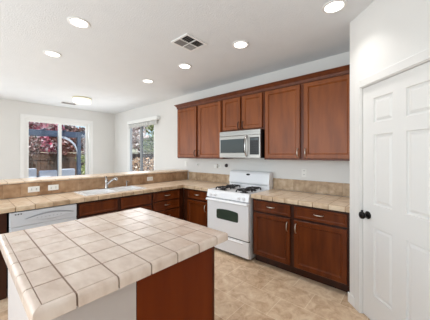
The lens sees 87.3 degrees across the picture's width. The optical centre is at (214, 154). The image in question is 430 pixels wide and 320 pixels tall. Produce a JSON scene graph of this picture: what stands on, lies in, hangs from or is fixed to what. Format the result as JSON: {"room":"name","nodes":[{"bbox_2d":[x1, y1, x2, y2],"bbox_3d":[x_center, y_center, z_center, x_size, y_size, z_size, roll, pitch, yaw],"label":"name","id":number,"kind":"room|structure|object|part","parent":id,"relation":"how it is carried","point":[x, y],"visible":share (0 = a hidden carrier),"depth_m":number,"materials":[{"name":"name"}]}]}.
{"room":"kitchen","nodes":[
{"label":"kitchen","id":0,"kind":"room"},
{"bbox_2d":[0,99,114,179],"bbox_3d":[-5.102,0.074,5.109,0.150,2.734,5.600,0,0,42],"label":"wall","id":1,"kind":"structure","parent":0,"point":[10,110],"depth_m":5.79,"materials":[{"name":"paint"}]},
{"bbox_2d":[20,114,92,177],"bbox_3d":[-4.204,0.224,6.096,0.158,2.435,1.640,0,0,42],"label":"window","id":2,"kind":"structure","parent":1,"relation":"in","point":[25,119],"depth_m":6.06,"materials":[{"name":"white plastic"}]},
{"bbox_3d":[-4.421,0.261,5.841,0.035,2.300,0.760,0,0,42],"label":"sliding panel","id":3,"kind":"part","parent":2,"relation":"part of","materials":[{"name":"white"}]},
{"bbox_3d":[-4.006,0.261,6.382,0.035,2.300,0.740,0,0,42],"label":"sliding panel","id":4,"kind":"part","parent":2,"relation":"part of","materials":[{"name":"white"}]},
{"bbox_2d":[1,171,187,199],"bbox_3d":[-1.870,0.897,3.470,0.118,1.088,3.750,0,0,42],"label":"wall","id":5,"kind":"structure","parent":0,"point":[185,171],"depth_m":3.11,"materials":[{"name":"tile"}]},
{"bbox_2d":[0,171,187,199],"bbox_3d":[-1.826,0.440,3.420,0.012,0.170,3.734,0,0,42],"label":"tile backsplash","id":6,"kind":"structure","parent":5,"relation":"attached to","point":[9,191],"depth_m":3.28,"materials":[{"name":"beige tile"}]},
{"bbox_2d":[28,186,39,192],"bbox_3d":[-2.303,0.438,2.868,0.010,0.072,0.118,0,0,42],"label":"power outlet","id":7,"kind":"object","parent":6,"relation":"attached to","point":[34,188],"visible":1,"depth_m":2.87,"materials":[{"name":"white plastic"}]},
{"bbox_2d":[48,184,58,190],"bbox_3d":[-2.165,0.438,3.023,0.010,0.072,0.118,0,0,42],"label":"power outlet","id":8,"kind":"object","parent":6,"relation":"attached to","point":[50,187],"visible":1,"depth_m":3.02,"materials":[{"name":"white plastic"}]},
{"bbox_2d":[0,169,187,184],"bbox_3d":[-1.978,0.338,3.563,0.452,0.027,3.746,0,0,42],"label":"bar ledge","id":9,"kind":"object","parent":5,"relation":"on","point":[70,177],"visible":1,"depth_m":3.38,"materials":[{"name":"tile"}]},
{"bbox_2d":[0,248,369,319],"bbox_3d":[-1.721,1.501,2.199,9.070,0.120,5.750,0,0,42],"label":"floor","id":10,"kind":"structure","parent":0,"point":[244,289],"depth_m":2.29,"materials":[{"name":"tile"}]},
{"bbox_2d":[0,213,6,299],"bbox_3d":[-2.540,1.010,2.116,0.598,0.862,0.818,0,0,42],"label":"base cabinet","id":11,"kind":"object","parent":10,"relation":"on","point":[3,217],"visible":0.75,"depth_m":2.25,"materials":[{"name":"brown wood"}]},
{"bbox_2d":[7,203,76,290],"bbox_3d":[-2.062,1.014,2.663,0.566,0.855,0.600,0,0,42],"label":"dishwasher","id":12,"kind":"object","parent":10,"relation":"on","point":[33,218],"visible":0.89,"depth_m":2.44,"materials":[{"name":"white plastic"},{"name":"painted metal"}]},
{"bbox_3d":[-1.878,1.031,2.499,0.047,0.580,0.600,0,0,42],"label":"door panel","id":13,"kind":"part","parent":12,"relation":"part of","materials":[{"name":"grey metal"}]},
{"bbox_3d":[-1.877,0.664,2.498,0.051,0.150,0.600,0,0,42],"label":"control panel","id":14,"kind":"part","parent":12,"relation":"part of","materials":[{"name":"grey"}]},
{"bbox_2d":[8,247,213,319],"bbox_3d":[-0.679,1.010,1.502,0.975,0.862,0.939,0,0,42],"label":"kitchen island","id":15,"kind":"object","parent":10,"relation":"on","point":[183,290],"visible":0.21,"depth_m":1.24,"materials":[{"name":"paint"}]},
{"bbox_2d":[0,207,227,319],"bbox_3d":[-0.677,0.552,1.511,1.120,0.052,1.045,0,0,42],"label":"island countertop","id":16,"kind":"structure","parent":15,"relation":"on","point":[54,269],"depth_m":1.20,"materials":[{"name":"tile"}]},
{"bbox_3d":[-0.209,1.010,1.317,0.021,0.862,0.547,0,0,42],"label":"panel","id":17,"kind":"part","parent":15,"relation":"part of","materials":[{"name":"brown wood"}]},
{"bbox_3d":[-0.366,0.960,1.838,0.954,0.762,0.021,0,0,42],"label":"frame","id":18,"kind":"part","parent":15,"relation":"part of","materials":[{"name":"brown wood"}]},
{"bbox_2d":[75,192,151,218],"bbox_3d":[-1.503,1.010,3.281,0.598,0.862,1.034,0,0,42],"label":"base cabinet","id":19,"kind":"object","parent":10,"relation":"on","point":[111,205],"visible":0.24,"depth_m":3.05,"materials":[{"name":"brown wood"}]},
{"bbox_3d":[-1.492,1.045,2.918,0.025,0.543,0.470,0,0,42],"label":"door","id":20,"kind":"part","parent":19,"relation":"part of","materials":[{"name":"brown wood"}]},
{"bbox_2d":[0,180,229,213],"bbox_3d":[-1.364,0.552,3.010,1.202,0.052,3.736,0,0,42],"label":"countertop","id":21,"kind":"structure","parent":19,"relation":"on","point":[34,202],"depth_m":2.87,"materials":[{"name":"tile"}]},
{"bbox_2d":[99,176,117,189],"bbox_3d":[-1.604,0.419,3.387,0.177,0.189,0.230,0,0,42],"label":"kitchen faucet","id":22,"kind":"object","parent":21,"relation":"on","point":[115,178],"visible":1,"depth_m":3.41,"materials":[{"name":"silver metal"}]},
{"bbox_2d":[75,185,145,195],"bbox_3d":[-1.516,0.610,3.328,0.435,0.193,0.870,0,0,42],"label":"sink","id":23,"kind":"object","parent":21,"relation":"in","point":[122,188],"visible":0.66,"depth_m":3.31,"materials":[{"name":"white ceramic"}]},
{"bbox_2d":[82,189,111,193],"bbox_3d":[-1.639,0.613,3.164,0.300,0.186,0.360,0,0,42],"label":"basin","id":24,"kind":"object","parent":23,"relation":"in","point":[101,190],"depth_m":3.28,"materials":[{"name":"white ceramic"}]},
{"bbox_2d":[114,187,137,190],"bbox_3d":[-1.367,0.613,3.470,0.300,0.186,0.360,0,0,42],"label":"basin","id":25,"kind":"object","parent":23,"relation":"in","point":[117,188],"depth_m":3.58,"materials":[{"name":"white ceramic"}]},
{"bbox_3d":[-1.144,1.045,3.308,0.025,0.543,0.475,0,0,42],"label":"door","id":26,"kind":"part","parent":19,"relation":"part of","materials":[{"name":"brown wood"}]},
{"bbox_2d":[152,188,183,219],"bbox_3d":[-0.947,1.010,3.910,0.592,0.862,0.640,0,0,42],"label":"base cabinet","id":27,"kind":"object","parent":10,"relation":"on","point":[167,202],"visible":0.45,"depth_m":3.75,"materials":[{"name":"brown wood"}]},
{"bbox_3d":[-0.789,0.825,3.712,0.020,0.143,0.520,0,0,42],"label":"drawer","id":28,"kind":"part","parent":27,"relation":"part of","materials":[{"name":"brown wood"}]},
{"bbox_3d":[-0.789,0.671,3.712,0.020,0.136,0.520,0,0,42],"label":"drawer","id":29,"kind":"part","parent":27,"relation":"part of","materials":[{"name":"brown wood"}]},
{"bbox_3d":[-0.789,1.004,3.712,0.020,0.185,0.520,0,0,42],"label":"drawer","id":30,"kind":"part","parent":27,"relation":"part of","materials":[{"name":"brown wood"}]},
{"bbox_2d":[184,188,208,226],"bbox_3d":[-0.136,1.010,3.973,0.645,0.862,0.653,0,0,42],"label":"base cabinet","id":31,"kind":"object","parent":10,"relation":"on","point":[195,202],"visible":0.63,"depth_m":3.76,"materials":[{"name":"brown wood"}]},
{"bbox_3d":[-0.294,0.671,3.746,0.475,0.136,0.020,0,0,42],"label":"drawer","id":32,"kind":"part","parent":31,"relation":"part of","materials":[{"name":"brown wood"}]},
{"bbox_3d":[-0.296,1.040,3.744,0.475,0.553,0.025,0,0,42],"label":"door","id":33,"kind":"part","parent":31,"relation":"part of","materials":[{"name":"brown wood"}]},
{"bbox_2d":[206,170,272,260],"bbox_3d":[0.373,0.854,3.482,0.765,1.175,0.712,0,0,42],"label":"gas stove","id":34,"kind":"object","parent":10,"relation":"on","point":[230,207],"visible":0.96,"depth_m":3.24,"materials":[{"name":"white metal"}]},
{"bbox_2d":[206,197,249,241],"bbox_3d":[0.163,0.905,3.248,0.753,0.522,0.082,0,0,42],"label":"oven","id":35,"kind":"object","parent":34,"relation":"in","point":[231,216],"depth_m":3.18,"materials":[{"name":"white metal"}]},
{"bbox_3d":[0.174,0.594,3.261,0.761,0.095,0.050,0,0,42],"label":"control panel","id":36,"kind":"part","parent":34,"relation":"part of","materials":[{"name":"white metal"}]},
{"bbox_3d":[0.177,1.288,3.264,0.753,0.217,0.039,0,0,42],"label":"storage drawer","id":37,"kind":"part","parent":34,"relation":"part of","materials":[{"name":"white metal"}]},
{"bbox_2d":[208,186,266,195],"bbox_3d":[0.389,0.539,3.503,0.761,0.019,0.655,0,0,42],"label":"cooktop","id":38,"kind":"object","parent":34,"relation":"in","point":[231,190],"depth_m":3.36,"materials":[{"name":"white metal"}]},
{"bbox_2d":[253,198,349,292],"bbox_3d":[1.114,1.010,2.860,1.143,0.862,0.653,0,0,42],"label":"base cabinet","id":39,"kind":"object","parent":10,"relation":"on","point":[312,243],"visible":0.88,"depth_m":2.57,"materials":[{"name":"brown wood"}]},
{"bbox_3d":[0.708,1.040,2.850,0.498,0.553,0.025,0,0,42],"label":"door","id":40,"kind":"part","parent":39,"relation":"part of","materials":[{"name":"brown wood"}]},
{"bbox_3d":[0.710,0.671,2.853,0.498,0.136,0.020,0,0,42],"label":"drawer","id":41,"kind":"part","parent":39,"relation":"part of","materials":[{"name":"brown wood"}]},
{"bbox_2d":[251,189,349,212],"bbox_3d":[1.125,0.552,2.869,1.167,0.052,0.636,0,0,42],"label":"countertop","id":42,"kind":"structure","parent":39,"relation":"on","point":[331,202],"depth_m":2.71,"materials":[{"name":"tile"}]},
{"bbox_3d":[1.139,0.671,2.471,0.550,0.136,0.020,0,0,42],"label":"drawer","id":43,"kind":"part","parent":39,"relation":"part of","materials":[{"name":"brown wood"}]},
{"bbox_3d":[1.136,1.040,2.469,0.550,0.553,0.025,0,0,42],"label":"door","id":44,"kind":"part","parent":39,"relation":"part of","materials":[{"name":"brown wood"}]},
{"bbox_2d":[0,0,374,113],"bbox_3d":[-1.721,-1.367,2.199,9.070,0.150,5.750,0,0,42],"label":"ceiling","id":45,"kind":"structure","parent":0,"point":[126,43],"depth_m":2.67,"materials":[{"name":"white paint"}]},
{"bbox_2d":[43,50,61,57],"bbox_3d":[-2.078,-1.288,2.885,0.196,0.008,0.196,0,0,42],"label":"recessed light","id":46,"kind":"object","parent":45,"relation":"in","point":[46,52],"visible":1,"depth_m":2.87,"materials":[{"name":"white"}]},
{"bbox_2d":[59,101,76,104],"bbox_3d":[-3.656,-1.286,5.635,0.230,0.012,0.350,0,0,42],"label":"ceiling vent","id":47,"kind":"object","parent":45,"relation":"in","point":[62,102],"visible":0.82,"depth_m":5.63,"materials":[{"name":"white metal"}]},
{"bbox_2d":[67,17,90,28],"bbox_3d":[-1.329,-1.288,2.204,0.196,0.008,0.196,0,0,42],"label":"recessed light","id":48,"kind":"object","parent":45,"relation":"in","point":[78,22],"visible":1,"depth_m":2.19,"materials":[{"name":"white"}]},
{"bbox_2d":[72,96,91,104],"bbox_3d":[-3.025,-1.232,5.134,0.380,0.120,0.380,0,0,42],"label":"light","id":49,"kind":"object","parent":45,"relation":"attached to","point":[82,100],"visible":1,"depth_m":5.01,"materials":[{"name":"white glass"}]},
{"bbox_2d":[142,79,153,82],"bbox_3d":[-1.175,-1.288,3.948,0.196,0.008,0.196,0,0,42],"label":"recessed light","id":50,"kind":"object","parent":45,"relation":"in","point":[143,80],"visible":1,"depth_m":3.95,"materials":[{"name":"white"}]},
{"bbox_2d":[178,63,191,68],"bbox_3d":[-0.439,-1.288,3.286,0.196,0.008,0.196,0,0,42],"label":"recessed light","id":51,"kind":"object","parent":45,"relation":"in","point":[182,66],"visible":1,"depth_m":3.28,"materials":[{"name":"white"}]},
{"bbox_2d":[171,33,206,51],"bbox_3d":[-0.298,-1.286,2.599,0.275,0.012,0.310,0,0,42],"label":"ceiling vent","id":52,"kind":"object","parent":45,"relation":"in","point":[186,41],"visible":1,"depth_m":2.59,"materials":[{"name":"white metal"}]},
{"bbox_2d":[232,40,248,48],"bbox_3d":[0.300,-1.288,2.642,0.196,0.008,0.196,0,0,42],"label":"recessed light","id":53,"kind":"object","parent":45,"relation":"in","point":[241,44],"visible":1,"depth_m":2.63,"materials":[{"name":"white"}]},
{"bbox_2d":[322,0,346,13],"bbox_3d":[1.038,-1.288,1.964,0.196,0.008,0.196,0,0,42],"label":"recessed light","id":54,"kind":"object","parent":45,"relation":"in","point":[334,6],"visible":1,"depth_m":1.96,"materials":[{"name":"white"}]},
{"bbox_2d":[115,51,349,196],"bbox_3d":[0.141,0.074,4.290,9.070,2.734,0.150,0,0,42],"label":"wall","id":55,"kind":"structure","parent":0,"point":[166,158],"depth_m":4.21,"materials":[{"name":"paint"}]},
{"bbox_2d":[127,125,154,171],"bbox_3d":[-2.024,-0.169,6.130,1.510,1.420,0.140,0,0,42],"label":"window","id":56,"kind":"structure","parent":55,"relation":"in","point":[141,128],"depth_m":6.14,"materials":[{"name":"glass"},{"name":"white vinyl"}]},
{"bbox_2d":[127,116,159,170],"bbox_3d":[-1.953,-0.236,5.984,1.550,1.415,0.096,0,0,42],"label":"window blind","id":57,"kind":"object","parent":56,"relation":"attached to","point":[148,121],"visible":1,"depth_m":6.03,"materials":[{"name":"white"}]},
{"bbox_2d":[177,100,233,158],"bbox_3d":[-0.235,-0.437,4.273,1.183,1.013,0.371,0,0,42],"label":"upper cabinet","id":58,"kind":"object","parent":55,"relation":"attached to","point":[199,127],"visible":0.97,"depth_m":4.11,"materials":[{"name":"brown wood"}]},
{"bbox_3d":[-0.548,-0.429,4.369,0.547,0.950,0.025,0,0,42],"label":"door","id":59,"kind":"part","parent":58,"relation":"part of","materials":[{"name":"brown wood"}]},
{"bbox_3d":[-0.101,-0.429,3.972,0.537,0.950,0.025,0,0,42],"label":"door","id":60,"kind":"part","parent":58,"relation":"part of","materials":[{"name":"brown wood"}]},
{"bbox_2d":[188,172,229,183],"bbox_3d":[-0.116,0.442,4.409,1.198,0.166,0.015,0,0,42],"label":"tile backsplash","id":61,"kind":"structure","parent":55,"relation":"attached to","point":[209,177],"depth_m":4.39,"materials":[{"name":"beige tile"}]},
{"bbox_2d":[223,91,263,131],"bbox_3d":[0.501,-0.659,3.618,0.780,0.570,0.371,0,0,42],"label":"upper cabinet","id":62,"kind":"object","parent":55,"relation":"attached to","point":[246,112],"visible":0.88,"depth_m":3.46,"materials":[{"name":"brown wood"}]},
{"bbox_3d":[0.267,-0.650,3.645,0.347,0.507,0.025,0,0,42],"label":"door","id":63,"kind":"part","parent":62,"relation":"part of","materials":[{"name":"brown wood"}]},
{"bbox_2d":[220,129,263,157],"bbox_3d":[0.471,-0.155,3.582,0.759,0.427,0.461,0,0,42],"label":"microwave","id":64,"kind":"object","parent":62,"relation":"attached to","point":[244,143],"visible":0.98,"depth_m":3.40,"materials":[{"name":"silver metal"}]},
{"bbox_3d":[0.296,-0.122,3.530,0.569,0.337,0.027,0,0,42],"label":"oven door","id":65,"kind":"part","parent":64,"relation":"part of","materials":[{"name":"metal"}]},
{"bbox_3d":[0.368,-0.331,3.467,0.759,0.075,0.024,0,0,42],"label":"vent panel","id":66,"kind":"part","parent":64,"relation":"part of","materials":[{"name":"metal"}]},
{"bbox_3d":[0.455,-0.129,3.335,0.024,0.320,0.071,0,0,42],"label":"door handle","id":67,"kind":"part","parent":64,"relation":"part of","materials":[{"name":"silver metal"}]},
{"bbox_3d":[0.581,-0.122,3.276,0.187,0.337,0.027,0,0,42],"label":"control panel","id":68,"kind":"part","parent":64,"relation":"part of","materials":[{"name":"metal"}]},
{"bbox_3d":[0.556,-0.650,3.387,0.348,0.507,0.025,0,0,42],"label":"door","id":69,"kind":"part","parent":62,"relation":"part of","materials":[{"name":"brown wood"}]},
{"bbox_2d":[174,64,349,109],"bbox_3d":[0.469,-0.962,3.653,3.162,0.082,0.361,0,0,42],"label":"crown molding","id":70,"kind":"structure","parent":55,"relation":"attached to","point":[341,70],"depth_m":3.12,"materials":[{"name":"brown wood"}]},
{"bbox_2d":[302,168,306,176],"bbox_3d":[1.260,0.253,3.187,0.072,0.118,0.010,0,0,42],"label":"power outlet","id":71,"kind":"object","parent":55,"relation":"attached to","point":[304,171],"visible":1,"depth_m":3.18,"materials":[{"name":"white plastic"}]},
{"bbox_2d":[264,73,349,160],"bbox_3d":[1.221,-0.437,2.977,1.139,1.013,0.371,0,0,42],"label":"upper cabinet","id":72,"kind":"object","parent":55,"relation":"attached to","point":[310,120],"visible":0.87,"depth_m":2.83,"materials":[{"name":"brown wood"}]},
{"bbox_3d":[0.910,-0.429,3.072,0.500,0.950,0.025,0,0,42],"label":"door","id":73,"kind":"part","parent":72,"relation":"part of","materials":[{"name":"brown wood"}]},
{"bbox_3d":[1.337,-0.429,2.691,0.545,0.950,0.025,0,0,42],"label":"door","id":74,"kind":"part","parent":72,"relation":"part of","materials":[{"name":"brown wood"}]},
{"bbox_2d":[273,178,349,196],"bbox_3d":[1.341,0.442,3.111,1.167,0.166,0.015,0,0,42],"label":"tile backsplash","id":75,"kind":"structure","parent":55,"relation":"attached to","point":[329,188],"depth_m":3.10,"materials":[{"name":"beige tile"}]},
{"bbox_2d":[350,0,429,296],"bbox_3d":[1.410,0.074,1.603,0.110,2.734,1.220,0,0,-3],"label":"wall","id":76,"kind":"structure","parent":0,"point":[386,33],"depth_m":1.87,"materials":[{"name":"paint"}]},
{"bbox_2d":[348,292,354,307],"bbox_3d":[1.348,1.394,1.605,0.014,0.095,1.232,0,0,-3],"label":"baseboard","id":77,"kind":"structure","parent":76,"relation":"attached to","point":[351,299],"depth_m":2.16,"materials":[{"name":"white wood"}]},
{"bbox_2d":[355,48,429,313],"bbox_3d":[1.398,0.383,1.672,0.126,2.117,0.896,0,0,-3],"label":"trim","id":78,"kind":"structure","parent":76,"relation":"attached to","point":[422,57],"depth_m":2.05,"materials":[{"name":"white wood"}]},
{"bbox_2d":[359,61,429,319],"bbox_3d":[1.343,0.415,1.673,0.109,2.028,0.754,0,0,-3],"label":"door","id":79,"kind":"structure","parent":76,"relation":"in","point":[395,214],"depth_m":1.68,"materials":[{"name":"white wood"}]},
{"bbox_3d":[1.308,0.529,1.977,0.074,0.068,0.068,0,0,-3],"label":"knob","id":80,"kind":"part","parent":79,"relation":"part of","materials":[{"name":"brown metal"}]},
{"label":"outside","id":81,"kind":"structure","parent":0,"visible":0},
{"bbox_3d":[-9.612,1.541,11.533,15.130,0.120,26.000,0,0,42],"label":"ground","id":82,"kind":"structure","parent":81,"visible":0},
{"bbox_2d":[29,168,36,177],"bbox_3d":[-7.226,0.996,8.445,0.800,0.970,0.800,0,0,42],"label":"sofa","id":83,"kind":"object","parent":82,"relation":"on","point":[32,171],"visible":0.14,"depth_m":8.41,"materials":[{"name":"grey fabric"}]},
{"bbox_2d":[29,136,43,155],"bbox_3d":[-8.067,0.226,9.491,1.375,2.517,1.356,0,0,42],"label":"shrub","id":84,"kind":"object","parent":82,"relation":"on","point":[35,148],"visible":0.26,"depth_m":9.47,"materials":[{"name":"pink plant"}]},
{"bbox_2d":[29,122,64,153],"bbox_3d":[-9.013,-0.591,11.818,2.414,4.153,2.590,0,0,42],"label":"tree","id":85,"kind":"object","parent":82,"relation":"on","point":[48,146],"visible":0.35,"depth_m":11.27,"materials":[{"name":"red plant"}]},
{"bbox_2d":[37,170,56,176],"bbox_3d":[-6.728,1.046,9.005,0.800,0.870,0.620,0,0,42],"label":"sofa","id":86,"kind":"object","parent":82,"relation":"on","point":[47,173],"visible":0.2,"depth_m":8.76,"materials":[{"name":"grey fabric"}]},
{"bbox_2d":[29,152,84,175],"bbox_3d":[-9.658,0.676,9.030,0.110,1.610,12.200,0,0,42],"label":"wooden fence","id":87,"kind":"object","parent":82,"relation":"on","point":[41,162],"visible":0.13,"depth_m":10.89,"materials":[{"name":"brown wood"}]},
{"bbox_3d":[-9.639,0.621,9.014,0.040,0.940,12.200,0,0,42],"label":"rail","id":88,"kind":"part","parent":87,"relation":"part of","materials":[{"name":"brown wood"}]},
{"bbox_2d":[29,128,84,175],"bbox_3d":[-6.871,0.294,7.152,1.150,2.375,5.300,0,0,42],"label":"pergola","id":89,"kind":"object","parent":82,"relation":"on","point":[32,132],"visible":0.52,"depth_m":8.44,"materials":[{"name":"paint"}]},
{"bbox_3d":[-5.940,0.401,8.612,0.120,2.160,0.120,0,0,42],"label":"post","id":90,"kind":"part","parent":89,"relation":"part of","materials":[{"name":"paint"}]},
{"bbox_3d":[-5.203,0.401,8.612,0.120,2.160,0.120,0,0,42],"label":"post","id":91,"kind":"part","parent":89,"relation":"part of","materials":[{"name":"paint"}]},
{"bbox_2d":[49,137,76,168],"bbox_3d":[-7.097,0.220,10.557,1.103,2.529,1.379,0,0,-30],"label":"shrub","id":92,"kind":"object","parent":82,"relation":"on","point":[66,144],"visible":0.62,"depth_m":10.39,"materials":[{"name":"red plant"}]},
{"bbox_2d":[62,169,74,175],"bbox_3d":[-6.282,1.031,9.506,0.700,0.900,0.560,0,0,42],"label":"sofa","id":93,"kind":"object","parent":82,"relation":"on","point":[65,172],"visible":0.15,"depth_m":9.31,"materials":[{"name":"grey fabric"}]},
{"bbox_2d":[63,125,82,153],"bbox_3d":[-9.838,-1.539,15.175,2.031,6.048,3.091,0,0,1],"label":"tree","id":94,"kind":"object","parent":82,"relation":"on","point":[69,128],"visible":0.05,"depth_m":14.96,"materials":[{"name":"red plant"}]},
{"bbox_2d":[73,127,84,150],"bbox_3d":[-7.173,-0.445,13.778,2.314,3.862,2.479,0,0,42],"label":"tree","id":95,"kind":"object","parent":82,"relation":"on","point":[80,129],"visible":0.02,"depth_m":13.25,"materials":[{"name":"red plant"}]},
{"bbox_2d":[75,154,84,174],"bbox_3d":[-5.804,0.730,10.083,0.725,1.514,0.782,0,0,42],"label":"shrub","id":96,"kind":"object","parent":82,"relation":"on","point":[83,155],"visible":0.21,"depth_m":9.93,"materials":[{"name":"green plant"}]},
{"bbox_2d":[132,157,145,170],"bbox_3d":[-4.041,0.789,11.416,1.036,1.400,1.115,0,0,-38],"label":"shrub","id":97,"kind":"object","parent":82,"relation":"on","point":[136,162],"visible":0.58,"depth_m":11.38,"materials":[{"name":"beige plant"}]},
{"bbox_2d":[132,126,151,153],"bbox_3d":[-5.551,-0.921,16.389,2.684,4.814,2.896,0,0,42],"label":"tree","id":98,"kind":"object","parent":82,"relation":"on","point":[136,130],"visible":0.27,"depth_m":15.89,"materials":[{"name":"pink plant"}]},
{"bbox_2d":[139,125,153,153],"bbox_3d":[-3.162,-0.855,14.175,2.976,4.681,2.696,0,0,42],"label":"tree","id":99,"kind":"object","parent":82,"relation":"on","point":[150,147],"visible":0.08,"depth_m":13.91,"materials":[{"name":"green plant"}]},
{"bbox_2d":[139,157,153,170],"bbox_3d":[-3.037,0.789,10.535,1.014,1.401,1.075,0,0,-30],"label":"shrub","id":100,"kind":"object","parent":82,"relation":"on","point":[146,168],"visible":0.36,"depth_m":10.32,"materials":[{"name":"beige plant"}]},
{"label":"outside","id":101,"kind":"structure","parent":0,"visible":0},
{"bbox_3d":[4.803,1.541,8.173,10.869,0.120,11.850,0,0,42],"label":"ground","id":102,"kind":"structure","parent":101,"visible":0},
{"bbox_2d":[132,152,153,169],"bbox_3d":[-0.570,0.676,9.381,14.500,1.610,0.110,0,0,42],"label":"wooden fence","id":103,"kind":"object","parent":102,"relation":"on","point":[145,156],"visible":0.06,"depth_m":12.18,"materials":[{"name":"brown wood"}]}
]}

